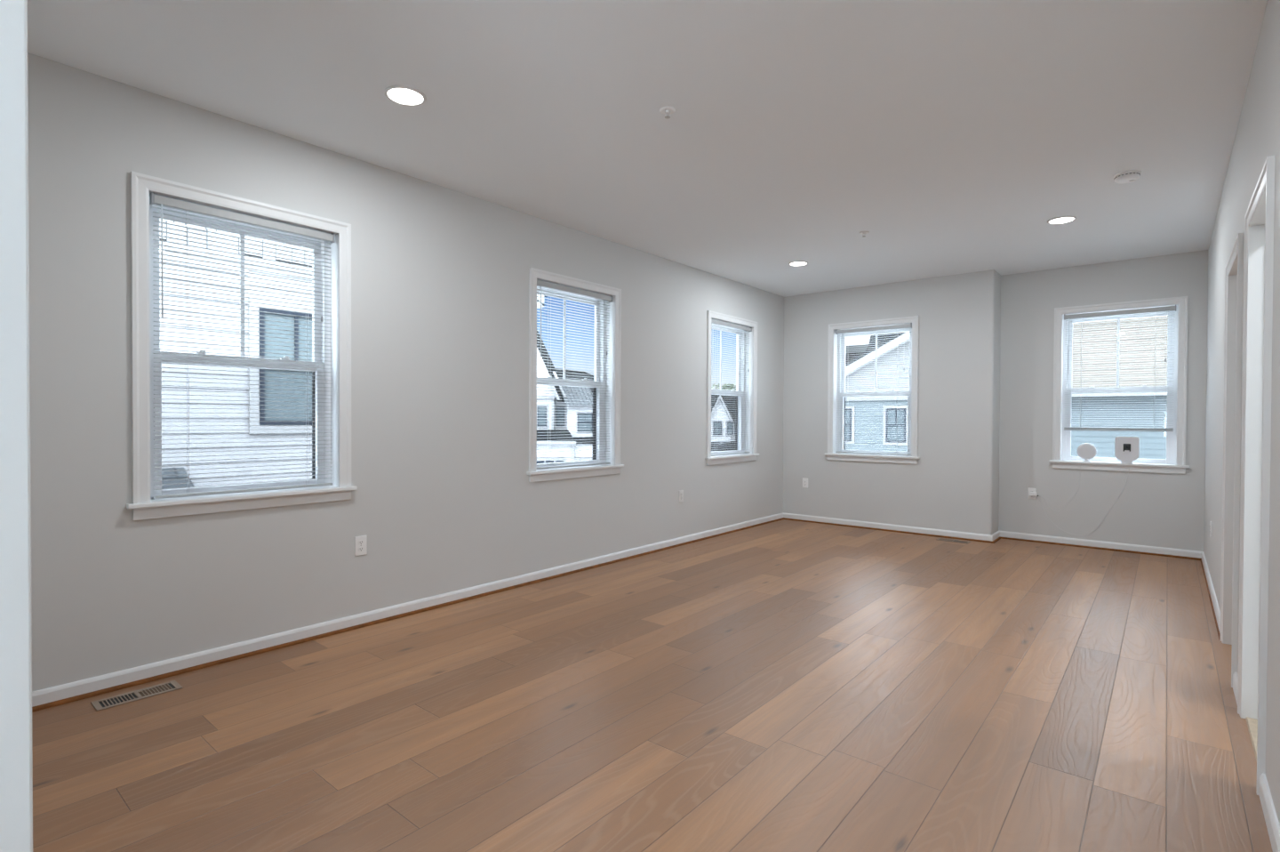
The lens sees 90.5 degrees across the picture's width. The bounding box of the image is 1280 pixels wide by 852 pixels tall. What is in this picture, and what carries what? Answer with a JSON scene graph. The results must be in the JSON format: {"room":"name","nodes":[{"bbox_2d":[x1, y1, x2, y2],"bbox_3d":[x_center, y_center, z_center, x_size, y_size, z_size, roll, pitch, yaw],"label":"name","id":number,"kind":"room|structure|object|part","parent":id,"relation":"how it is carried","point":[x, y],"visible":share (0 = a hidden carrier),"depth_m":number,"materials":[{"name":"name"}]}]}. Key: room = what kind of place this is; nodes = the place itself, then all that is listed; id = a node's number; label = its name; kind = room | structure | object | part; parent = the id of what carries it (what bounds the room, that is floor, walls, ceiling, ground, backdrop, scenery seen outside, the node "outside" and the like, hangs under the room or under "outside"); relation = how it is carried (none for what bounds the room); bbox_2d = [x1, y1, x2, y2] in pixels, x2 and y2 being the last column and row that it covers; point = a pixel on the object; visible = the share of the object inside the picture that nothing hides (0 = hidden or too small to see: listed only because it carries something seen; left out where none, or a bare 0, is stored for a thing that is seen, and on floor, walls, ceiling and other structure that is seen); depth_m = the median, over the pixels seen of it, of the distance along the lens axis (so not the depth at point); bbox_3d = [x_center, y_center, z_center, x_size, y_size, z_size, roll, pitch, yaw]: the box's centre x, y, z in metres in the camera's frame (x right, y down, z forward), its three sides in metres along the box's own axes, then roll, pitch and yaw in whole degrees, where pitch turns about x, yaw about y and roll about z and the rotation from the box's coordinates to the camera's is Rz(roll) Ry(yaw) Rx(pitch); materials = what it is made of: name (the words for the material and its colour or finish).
{"room":"empty living room","nodes":[
{"label":"empty living room","id":0,"kind":"room"},
{"bbox_2d":[0,0,32,851],"bbox_3d":[-1.877,-0.165,1.677,2.277,2.743,0.130,1,1,40],"label":"wall","id":1,"kind":"structure","parent":0,"point":[16,740],"depth_m":0.99,"materials":[{"name":"white paint"}]},
{"bbox_2d":[27,52,783,691],"bbox_3d":[-1.819,-0.188,3.683,0.200,2.743,11.000,1,1,40],"label":"wall","id":2,"kind":"structure","parent":0,"point":[444,500],"depth_m":3.75,"materials":[{"name":"white paint"}]},
{"bbox_2d":[126,171,357,519],"bbox_3d":[-2.070,-0.367,3.346,0.242,1.592,1.053,1,1,40],"label":"window","id":3,"kind":"structure","parent":2,"relation":"in","point":[145,421],"depth_m":3.29,"materials":[{"name":"white paint"}]},
{"bbox_3d":[-2.126,-0.694,3.390,0.028,0.758,0.812,1,1,40],"label":"sash","id":4,"kind":"part","parent":3,"relation":"part of","materials":[{"name":"white plastic"}]},
{"bbox_3d":[-2.102,-0.011,3.376,0.030,0.710,0.820,1,1,40],"label":"sash","id":5,"kind":"part","parent":3,"relation":"part of","materials":[{"name":"white plastic"}]},
{"bbox_3d":[-2.124,-0.372,3.392,0.100,1.491,0.916,1,1,40],"label":"frame","id":6,"kind":"part","parent":3,"relation":"part of","materials":[{"name":"white plastic"}]},
{"bbox_2d":[149,192,335,498],"bbox_3d":[-2.028,-0.379,3.311,0.047,1.439,0.848,1,1,40],"label":"mini blind","id":7,"kind":"object","parent":3,"relation":"attached to","point":[154,199],"visible":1,"depth_m":3.27,"materials":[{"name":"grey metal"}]},
{"bbox_3d":[-2.210,-0.356,3.099,0.029,1.384,0.001,1,1,40],"label":"ladder cord","id":8,"kind":"part","parent":7,"relation":"part of","materials":[{"name":"white fabric"}]},
{"bbox_3d":[-2.034,0.335,3.323,0.024,0.012,0.828,1,1,40],"label":"rail","id":9,"kind":"part","parent":7,"relation":"part of","materials":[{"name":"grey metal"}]},
{"bbox_3d":[-1.852,-0.359,3.530,0.029,1.384,0.001,1,1,40],"label":"ladder cord","id":10,"kind":"part","parent":7,"relation":"part of","materials":[{"name":"white fabric"}]},
{"bbox_3d":[-1.789,-0.833,3.567,0.004,0.436,0.002,1,1,40],"label":"lift cord","id":11,"kind":"part","parent":7,"relation":"part of","materials":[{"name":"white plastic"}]},
{"bbox_3d":[-2.152,-0.004,3.418,0.016,0.682,0.804,1,1,40],"label":"screen frame","id":12,"kind":"part","parent":3,"relation":"part of","materials":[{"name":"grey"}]},
{"bbox_2d":[354,535,366,555],"bbox_3d":[-1.647,0.705,3.742,0.009,0.114,0.070,1,1,40],"label":"wall outlet","id":13,"kind":"object","parent":2,"relation":"attached to","point":[360,541],"visible":1,"depth_m":3.74,"materials":[{"name":"white plastic"}]},
{"bbox_2d":[358,539,363,544],"bbox_3d":[-1.646,0.686,3.741,0.007,0.027,0.033,1,1,40],"label":"receptacle","id":14,"kind":"object","parent":13,"relation":"attached to","point":[360,541],"depth_m":3.74,"materials":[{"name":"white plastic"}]},
{"bbox_2d":[32,512,783,706],"bbox_3d":[-0.468,1.134,5.162,0.014,0.076,7.015,1,1,40],"label":"baseboard","id":15,"kind":"structure","parent":2,"relation":"attached to","point":[49,694],"depth_m":3.56,"materials":[{"name":"white paint"}]},
{"bbox_2d":[32,517,783,711],"bbox_3d":[-0.461,1.163,5.148,0.016,0.017,7.001,1,1,40],"label":"trim","id":16,"kind":"structure","parent":2,"relation":"attached to","point":[302,640],"depth_m":3.54,"materials":[{"name":"wood"}]},
{"bbox_2d":[526,267,623,481],"bbox_3d":[-0.563,-0.382,5.158,0.242,1.592,1.053,1,1,40],"label":"window","id":17,"kind":"structure","parent":2,"relation":"in","point":[612,429],"depth_m":5.39,"materials":[{"name":"white paint"}]},
{"bbox_3d":[-0.619,-0.709,5.202,0.028,0.758,0.812,1,1,40],"label":"sash","id":18,"kind":"part","parent":17,"relation":"part of","materials":[{"name":"white plastic"}]},
{"bbox_3d":[-0.595,-0.026,5.187,0.030,0.710,0.820,1,1,40],"label":"sash","id":19,"kind":"part","parent":17,"relation":"part of","materials":[{"name":"white plastic"}]},
{"bbox_3d":[-0.618,-0.387,5.203,0.100,1.491,0.916,1,1,40],"label":"frame","id":20,"kind":"part","parent":17,"relation":"part of","materials":[{"name":"white plastic"}]},
{"bbox_2d":[536,278,612,469],"bbox_3d":[-0.521,-0.394,5.123,0.047,1.439,0.848,1,1,40],"label":"mini blind","id":21,"kind":"object","parent":17,"relation":"attached to","point":[541,284],"visible":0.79,"depth_m":5.09,"materials":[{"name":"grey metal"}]},
{"bbox_3d":[-0.704,-0.370,4.910,0.029,1.384,0.001,1,1,40],"label":"ladder cord","id":22,"kind":"part","parent":21,"relation":"part of","materials":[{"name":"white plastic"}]},
{"bbox_3d":[-0.527,0.320,5.134,0.024,0.012,0.828,1,1,40],"label":"rail","id":23,"kind":"part","parent":21,"relation":"part of","materials":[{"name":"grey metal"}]},
{"bbox_3d":[-0.345,-0.374,5.341,0.029,1.384,0.001,1,1,40],"label":"ladder cord","id":24,"kind":"part","parent":21,"relation":"part of","materials":[{"name":"white fabric"}]},
{"bbox_3d":[-0.645,-0.019,5.229,0.016,0.682,0.804,1,1,40],"label":"screen frame","id":25,"kind":"part","parent":17,"relation":"part of","materials":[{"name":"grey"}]},
{"bbox_2d":[679,489,683,502],"bbox_3d":[0.404,0.687,6.208,0.009,0.114,0.070,1,1,40],"label":"wall outlet","id":26,"kind":"object","parent":2,"relation":"attached to","point":[681,492],"visible":1,"depth_m":6.21,"materials":[{"name":"white plastic"}]},
{"bbox_2d":[704,310,759,464],"bbox_3d":[0.950,-0.397,6.976,0.242,1.592,1.053,1,1,40],"label":"window","id":27,"kind":"structure","parent":2,"relation":"in","point":[750,412],"depth_m":7.26,"materials":[{"name":"white paint"}]},
{"bbox_3d":[0.894,-0.723,7.021,0.028,0.758,0.812,1,1,40],"label":"sash","id":28,"kind":"part","parent":27,"relation":"part of","materials":[{"name":"white plastic"}]},
{"bbox_3d":[0.918,-0.041,7.006,0.030,0.710,0.820,1,1,40],"label":"sash","id":29,"kind":"part","parent":27,"relation":"part of","materials":[{"name":"white plastic"}]},
{"bbox_3d":[0.896,-0.402,7.022,0.100,1.491,0.916,1,1,40],"label":"frame","id":30,"kind":"part","parent":27,"relation":"part of","materials":[{"name":"white plastic"}]},
{"bbox_2d":[711,319,751,455],"bbox_3d":[0.992,-0.409,6.941,0.047,1.439,0.848,1,1,40],"label":"mini blind","id":31,"kind":"object","parent":27,"relation":"attached to","point":[718,323],"visible":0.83,"depth_m":6.94,"materials":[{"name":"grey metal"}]},
{"bbox_3d":[0.809,-0.385,6.729,0.029,1.384,0.001,1,1,40],"label":"ladder cord","id":32,"kind":"part","parent":31,"relation":"part of","materials":[{"name":"white fabric"}]},
{"bbox_3d":[0.986,0.305,6.953,0.024,0.012,0.828,1,1,40],"label":"rail","id":33,"kind":"part","parent":31,"relation":"part of","materials":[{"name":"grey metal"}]},
{"bbox_3d":[1.168,-0.389,7.160,0.029,1.384,0.001,1,1,40],"label":"ladder cord","id":34,"kind":"part","parent":31,"relation":"part of","materials":[{"name":"white fabric"}]},
{"bbox_3d":[0.868,-0.034,7.048,0.016,0.682,0.804,1,1,40],"label":"screen frame","id":35,"kind":"part","parent":27,"relation":"part of","materials":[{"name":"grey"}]},
{"bbox_2d":[27,0,1267,296],"bbox_3d":[0.872,-1.675,1.655,7.500,0.300,12.343,1,1,40],"label":"ceiling","id":36,"kind":"structure","parent":0,"point":[951,133],"depth_m":3.05,"materials":[{"name":"white paint"}]},
{"bbox_2d":[384,85,426,105],"bbox_3d":[-1.098,-1.544,2.971,0.186,0.008,0.186,1,1,40],"label":"recessed light","id":37,"kind":"object","parent":36,"relation":"in","point":[404,95],"visible":1,"depth_m":2.96,"materials":[{"name":"white paint"}]},
{"bbox_2d":[387,88,423,104],"bbox_3d":[-1.098,-1.544,2.971,0.157,0.006,0.157,1,1,40],"label":"diffuser","id":38,"kind":"object","parent":37,"relation":"attached to","point":[402,96],"depth_m":2.97,"materials":[{"name":"white plastic"}]},
{"bbox_2d":[659,106,675,118],"bbox_3d":[0.135,-1.527,3.104,0.076,0.036,0.076,1,1,40],"label":"sprinkler","id":39,"kind":"object","parent":36,"relation":"attached to","point":[667,110],"visible":1,"depth_m":3.10,"materials":[{"name":"white plastic"}]},
{"bbox_3d":[0.135,-1.527,3.104,0.022,0.035,0.022,0,1,4],"label":"frame arm","id":40,"kind":"part","parent":39,"relation":"part of","materials":[{"name":"white plastic"}]},
{"bbox_2d":[788,260,807,265],"bbox_3d":[1.532,-1.570,6.137,0.186,0.008,0.186,1,1,40],"label":"recessed light","id":41,"kind":"object","parent":36,"relation":"in","point":[798,262],"visible":1,"depth_m":6.13,"materials":[{"name":"white plastic"}]},
{"bbox_2d":[790,262,806,265],"bbox_3d":[1.532,-1.571,6.137,0.157,0.006,0.157,1,1,40],"label":"diffuser","id":42,"kind":"object","parent":41,"relation":"attached to","point":[791,263],"depth_m":6.13,"materials":[{"name":"white plastic"}]},
{"bbox_2d":[858,231,869,237],"bbox_3d":[1.806,-1.543,5.114,0.076,0.036,0.076,1,1,40],"label":"sprinkler","id":43,"kind":"object","parent":36,"relation":"attached to","point":[860,232],"visible":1,"depth_m":5.10,"materials":[{"name":"silver metal"}]},
{"bbox_2d":[1047,216,1076,223],"bbox_3d":[3.172,-1.547,4.771,0.186,0.008,0.186,1,1,40],"label":"recessed light","id":44,"kind":"object","parent":36,"relation":"in","point":[1061,220],"visible":1,"depth_m":4.76,"materials":[{"name":"white plastic"}]},
{"bbox_2d":[1049,217,1073,223],"bbox_3d":[3.172,-1.548,4.771,0.157,0.006,0.157,1,1,40],"label":"diffuser","id":45,"kind":"object","parent":44,"relation":"attached to","point":[1055,220],"depth_m":4.76,"materials":[{"name":"white plastic"}]},
{"bbox_2d":[1112,169,1141,183],"bbox_3d":[2.987,-1.520,3.889,0.136,0.044,0.136,1,1,40],"label":"smoke detector","id":46,"kind":"object","parent":36,"relation":"attached to","point":[1127,176],"visible":1,"depth_m":3.85,"materials":[{"name":"white plastic"}]},
{"bbox_2d":[32,519,1272,851],"bbox_3d":[0.860,1.343,1.690,6.900,0.250,11.743,1,1,40],"label":"floor","id":47,"kind":"structure","parent":0,"point":[783,684],"depth_m":2.62,"materials":[{"name":"brown wood"}]},
{"bbox_2d":[90,680,182,711],"bbox_3d":[-2.221,1.189,2.807,0.120,0.005,0.300,1,1,40],"label":"floor vent","id":48,"kind":"object","parent":47,"relation":"in","point":[104,703],"visible":1,"depth_m":2.80,"materials":[{"name":"beige metal"}]},
{"bbox_2d":[936,537,970,543],"bbox_3d":[3.193,1.169,6.464,0.300,0.005,0.120,1,1,40],"label":"floor vent","id":49,"kind":"object","parent":47,"relation":"in","point":[939,539],"visible":1,"depth_m":6.45,"materials":[{"name":"brown metal"}]},
{"bbox_2d":[783,249,1207,551],"bbox_3d":[3.421,-0.203,6.832,4.230,2.743,0.543,1,1,40],"label":"wall","id":50,"kind":"structure","parent":0,"point":[986,338],"depth_m":6.52,"materials":[{"name":"white paint"}]},
{"bbox_2d":[802,478,807,487],"bbox_3d":[1.997,0.688,7.665,0.070,0.114,0.009,1,1,40],"label":"wall outlet","id":51,"kind":"object","parent":50,"relation":"attached to","point":[804,480],"visible":1,"depth_m":7.66,"materials":[{"name":"white plastic"}]},
{"bbox_2d":[824,315,919,463],"bbox_3d":[2.658,-0.393,7.214,1.053,1.592,0.242,1,1,40],"label":"window","id":52,"kind":"structure","parent":50,"relation":"in","point":[836,396],"depth_m":7.27,"materials":[{"name":"white paint"}]},
{"bbox_3d":[2.724,-0.029,7.299,0.804,0.682,0.016,1,1,40],"label":"screen frame","id":53,"kind":"part","parent":52,"relation":"part of","materials":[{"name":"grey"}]},
{"bbox_2d":[835,322,911,455],"bbox_3d":[2.623,-0.404,7.172,0.848,1.439,0.047,1,1,40],"label":"mini blind","id":54,"kind":"object","parent":52,"relation":"attached to","point":[906,325],"visible":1,"depth_m":7.16,"materials":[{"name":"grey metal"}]},
{"bbox_3d":[2.411,-0.386,7.355,0.001,1.384,0.029,1,1,40],"label":"ladder cord","id":55,"kind":"part","parent":54,"relation":"part of","materials":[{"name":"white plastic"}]},
{"bbox_3d":[2.623,0.309,7.184,0.828,0.012,0.024,1,1,40],"label":"rail","id":56,"kind":"part","parent":54,"relation":"part of","materials":[{"name":"grey metal"}]},
{"bbox_3d":[2.841,-0.380,6.997,0.001,1.384,0.029,1,1,40],"label":"ladder cord","id":57,"kind":"part","parent":54,"relation":"part of","materials":[{"name":"white fabric"}]},
{"bbox_3d":[2.704,-0.397,7.269,0.916,1.491,0.100,1,1,40],"label":"frame","id":58,"kind":"part","parent":52,"relation":"part of","materials":[{"name":"white plastic"}]},
{"bbox_3d":[2.682,-0.037,7.249,0.820,0.710,0.030,1,1,40],"label":"sash","id":59,"kind":"part","parent":52,"relation":"part of","materials":[{"name":"white plastic"}]},
{"bbox_3d":[2.707,-0.719,7.268,0.812,0.758,0.028,1,1,40],"label":"sash","id":60,"kind":"part","parent":52,"relation":"part of","materials":[{"name":"white plastic"}]},
{"bbox_2d":[783,517,1201,559],"bbox_3d":[3.370,1.161,6.727,3.887,0.017,0.359,1,1,40],"label":"trim","id":61,"kind":"structure","parent":50,"relation":"attached to","point":[912,532],"depth_m":6.46,"materials":[{"name":"wood"}]},
{"bbox_2d":[783,512,1202,558],"bbox_3d":[3.379,1.131,6.738,3.915,0.076,0.357,1,1,40],"label":"baseboard","id":62,"kind":"structure","parent":50,"relation":"attached to","point":[938,532],"depth_m":6.47,"materials":[{"name":"white paint"}]},
{"bbox_2d":[1027,487,1036,499],"bbox_3d":[3.989,0.687,6.454,0.070,0.114,0.009,1,1,40],"label":"wall outlet","id":63,"kind":"object","parent":50,"relation":"attached to","point":[1029,489],"visible":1,"depth_m":6.45,"materials":[{"name":"white plastic"}]},
{"bbox_2d":[1030,491,1038,495],"bbox_3d":[3.994,0.691,6.426,0.072,0.038,0.028,1,1,40],"label":"power adapter","id":64,"kind":"object","parent":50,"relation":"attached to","point":[1032,493],"visible":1,"depth_m":6.42,"materials":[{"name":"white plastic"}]},
{"bbox_2d":[1039,460,1084,511],"bbox_3d":[4.172,0.593,6.273,0.396,0.517,0.049,1,1,40],"label":"power cable","id":65,"kind":"object","parent":50,"relation":"attached to","point":[1084,460],"visible":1,"depth_m":6.23,"materials":[{"name":"white plastic"}]},
{"bbox_2d":[1038,462,1129,535],"bbox_3d":[4.301,0.703,6.167,0.732,0.734,0.048,1,1,40],"label":"power cable","id":66,"kind":"object","parent":50,"relation":"attached to","point":[1129,462],"visible":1,"depth_m":6.11,"materials":[{"name":"white plastic"}]},
{"bbox_2d":[1049,296,1189,473],"bbox_3d":[4.568,-0.371,6.072,1.053,1.592,0.242,1,1,40],"label":"window","id":67,"kind":"structure","parent":50,"relation":"in","point":[1175,461],"depth_m":5.98,"materials":[{"name":"white paint"}]},
{"bbox_2d":[1076,442,1096,461],"bbox_3d":[4.338,0.256,6.160,0.160,0.178,0.060,1,1,40],"label":"speaker","id":68,"kind":"object","parent":67,"relation":"on","point":[1086,451],"visible":1,"depth_m":6.15},
{"bbox_3d":[4.592,-0.015,6.107,0.820,0.710,0.030,1,1,40],"label":"sash","id":69,"kind":"part","parent":67,"relation":"part of","materials":[{"name":"white plastic"}]},
{"bbox_2d":[1064,304,1175,431],"bbox_3d":[4.534,-0.528,6.028,0.848,1.149,0.047,1,1,40],"label":"mini blind","id":70,"kind":"object","parent":67,"relation":"attached to","point":[1168,308],"visible":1,"depth_m":6.02,"materials":[{"name":"grey metal"}]},
{"bbox_3d":[4.321,-0.510,6.211,0.001,1.094,0.029,1,1,40],"label":"ladder cord","id":71,"kind":"part","parent":70,"relation":"part of","materials":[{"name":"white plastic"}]},
{"bbox_3d":[4.534,0.040,6.038,0.828,0.012,0.024,1,1,40],"label":"rail","id":72,"kind":"part","parent":70,"relation":"part of","materials":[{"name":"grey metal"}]},
{"bbox_3d":[4.752,-0.504,5.853,0.001,1.094,0.029,1,1,40],"label":"ladder cord","id":73,"kind":"part","parent":70,"relation":"part of","materials":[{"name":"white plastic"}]},
{"bbox_3d":[4.617,-0.697,6.126,0.812,0.758,0.028,1,1,40],"label":"sash","id":74,"kind":"part","parent":67,"relation":"part of","materials":[{"name":"white plastic"}]},
{"bbox_2d":[1114,436,1139,463],"bbox_3d":[4.579,0.225,5.962,0.182,0.248,0.056,1,1,40],"label":"receiver","id":75,"kind":"object","parent":67,"relation":"on","point":[1126,448],"visible":1,"depth_m":5.95,"materials":[{"name":"white plastic"}]},
{"bbox_2d":[1203,0,1279,824],"bbox_3d":[2.541,-0.157,2.556,0.115,2.743,8.243,1,1,40],"label":"wall","id":76,"kind":"structure","parent":0,"point":[1257,137],"depth_m":2.57,"materials":[{"name":"white paint"}]},
{"bbox_2d":[1200,559,1220,639],"bbox_3d":[4.123,1.193,4.599,0.008,0.010,2.667,1,1,40],"label":"trim","id":77,"kind":"structure","parent":76,"relation":"attached to","point":[1211,601],"depth_m":4.26,"materials":[{"name":"wood"}]},
{"bbox_2d":[1209,520,1211,536],"bbox_3d":[4.232,0.764,4.703,0.009,0.114,0.070,1,1,40],"label":"wall outlet","id":78,"kind":"object","parent":76,"relation":"attached to","point":[1211,521],"visible":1,"depth_m":4.68,"materials":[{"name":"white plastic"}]},
{"bbox_2d":[1219,232,1243,687],"bbox_3d":[3.069,0.161,3.197,0.153,2.097,0.824,1,1,40],"label":"door","id":79,"kind":"structure","parent":76,"relation":"in","point":[1235,264],"depth_m":3.49,"materials":[{"name":"white paint"}]},
{"bbox_2d":[1201,551,1279,851],"bbox_3d":[2.421,1.177,2.536,0.014,0.076,8.043,1,1,40],"label":"baseboard","id":80,"kind":"structure","parent":76,"relation":"attached to","point":[1272,822],"depth_m":2.00,"materials":[{"name":"white paint"}]},
{"bbox_2d":[1237,155,1275,794],"bbox_3d":[2.349,0.168,2.332,0.153,2.097,0.774,1,1,40],"label":"door","id":81,"kind":"structure","parent":76,"relation":"in","point":[1259,217],"depth_m":2.60,"materials":[{"name":"white paint"}]},
{"label":"outside","id":82,"kind":"structure","parent":0,"visible":0},
{"bbox_3d":[6.211,4.031,36.712,150.000,0.200,170.000,1,1,40],"label":"ground","id":83,"kind":"structure","parent":82,"visible":0},
{"bbox_2d":[159,217,546,488],"bbox_3d":[-8.046,-1.274,8.463,9.290,10.950,11.000,1,1,40],"label":"house","id":84,"kind":"structure","parent":83,"relation":"on","point":[173,417],"depth_m":7.00,"materials":[{"name":"white"}]},
{"bbox_3d":[-4.070,-0.677,7.503,0.045,1.528,1.000,1,1,40],"label":"window trim","id":85,"kind":"part","parent":84,"relation":"part of","materials":[{"name":"grey"}]},
{"bbox_3d":[-4.068,-0.677,7.501,0.010,1.288,0.760,1,1,40],"label":"pane","id":86,"kind":"part","parent":84,"relation":"part of","materials":[{"name":"grey"}]},
{"bbox_2d":[536,330,594,463],"bbox_3d":[-5.676,-1.830,36.747,8.200,11.420,10.460,0,1,0],"label":"townhouse","id":87,"kind":"structure","parent":83,"relation":"on","point":[561,432],"depth_m":33.79,"materials":[{"name":"white"}]},
{"bbox_3d":[-5.241,-0.525,33.967,0.440,1.040,0.010,0,1,0],"label":"pane","id":88,"kind":"part","parent":87,"relation":"part of","materials":[{"name":"grey"}]},
{"bbox_3d":[-5.241,-0.525,33.969,0.680,1.280,0.045,0,1,0],"label":"window trim","id":89,"kind":"part","parent":87,"relation":"part of","materials":[{"name":"grey"}]},
{"bbox_3d":[-5.016,1.820,31.879,2.350,0.160,0.020,0,1,0],"label":"pane","id":90,"kind":"part","parent":87,"relation":"part of","materials":[{"name":"grey glass"}]},
{"bbox_3d":[-5.020,2.780,31.910,2.550,2.320,0.040,0,1,0],"label":"garage door","id":91,"kind":"part","parent":87,"relation":"part of","materials":[{"name":"grey"}]},
{"bbox_3d":[-4.331,-0.527,34.467,0.420,1.040,0.010,0,1,0],"label":"pane","id":92,"kind":"part","parent":87,"relation":"part of","materials":[{"name":"grey glass"}]},
{"bbox_3d":[-4.331,-0.527,34.469,0.660,1.280,0.045,0,1,0],"label":"window trim","id":93,"kind":"part","parent":87,"relation":"part of","materials":[{"name":"grey"}]},
{"bbox_3d":[-3.373,2.398,31.816,0.160,3.100,0.180,0,1,0],"label":"porch post","id":94,"kind":"part","parent":87,"relation":"part of","materials":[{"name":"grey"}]},
{"bbox_3d":[-2.913,-0.193,33.773,0.900,1.100,0.045,0,1,0],"label":"window trim","id":95,"kind":"part","parent":87,"relation":"part of","materials":[{"name":"grey"}]},
{"bbox_3d":[-2.913,-0.193,33.770,0.760,0.960,0.010,0,1,0],"label":"pane","id":96,"kind":"part","parent":87,"relation":"part of","materials":[{"name":"grey glass"}]},
{"bbox_3d":[-2.445,2.788,32.110,1.300,2.320,0.040,0,1,0],"label":"garage door","id":97,"kind":"part","parent":87,"relation":"part of","materials":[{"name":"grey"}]},
{"bbox_2d":[711,382,723,389],"bbox_3d":[8.049,-0.471,65.977,1.493,8.139,1.582,1,1,40],"label":"tree","id":98,"kind":"object","parent":83,"relation":"on","point":[716,387],"visible":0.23,"depth_m":65.63,"materials":[{"name":"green plant"}]},
{"bbox_2d":[711,394,735,451],"bbox_3d":[4.560,1.013,36.775,8.500,5.820,10.460,0,1,0],"label":"gabled house","id":99,"kind":"structure","parent":83,"relation":"on","point":[731,415],"depth_m":33.97,"materials":[{"name":"white"}]},
{"bbox_3d":[4.158,0.119,33.972,0.570,0.830,0.045,0,1,0],"label":"window trim","id":100,"kind":"part","parent":99,"relation":"part of","materials":[{"name":"grey"}]},
{"bbox_3d":[4.158,0.119,33.969,0.410,0.670,0.010,0,1,0],"label":"pane","id":101,"kind":"part","parent":99,"relation":"part of","materials":[{"name":"grey"}]},
{"bbox_3d":[4.818,0.122,33.972,0.450,0.830,0.045,0,1,0],"label":"window trim","id":102,"kind":"part","parent":99,"relation":"part of","materials":[{"name":"grey"}]},
{"bbox_3d":[4.818,0.122,33.969,0.290,0.670,0.010,0,1,0],"label":"pane","id":103,"kind":"part","parent":99,"relation":"part of","materials":[{"name":"grey"}]},
{"bbox_2d":[721,383,735,390],"bbox_3d":[8.385,-0.180,59.837,1.638,7.703,1.640,1,1,40],"label":"tree","id":104,"kind":"object","parent":83,"relation":"on","point":[732,386],"visible":0.3,"depth_m":59.35,"materials":[{"name":"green plant"}]},
{"bbox_2d":[845,315,1167,459],"bbox_3d":[12.896,-0.725,22.462,20.400,9.700,10.300,1,1,40],"label":"gabled house","id":105,"kind":"structure","parent":83,"relation":"on","point":[1152,444],"depth_m":17.10,"materials":[{"name":"blue"}]},
{"bbox_3d":[6.932,-0.041,21.738,0.630,1.060,0.010,1,1,40],"label":"pane","id":106,"kind":"part","parent":105,"relation":"part of","materials":[{"name":"grey glass"}]},
{"bbox_3d":[6.934,-0.041,21.739,0.850,1.280,0.045,1,1,40],"label":"window trim","id":107,"kind":"part","parent":105,"relation":"part of","materials":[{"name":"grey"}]},
{"bbox_3d":[8.313,-0.022,20.592,0.820,1.280,0.045,1,1,40],"label":"window trim","id":108,"kind":"part","parent":105,"relation":"part of","materials":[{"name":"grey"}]},
{"bbox_3d":[8.312,-0.022,20.590,0.600,1.060,0.010,1,1,40],"label":"pane","id":109,"kind":"part","parent":105,"relation":"part of","materials":[{"name":"grey glass"}]}
]}

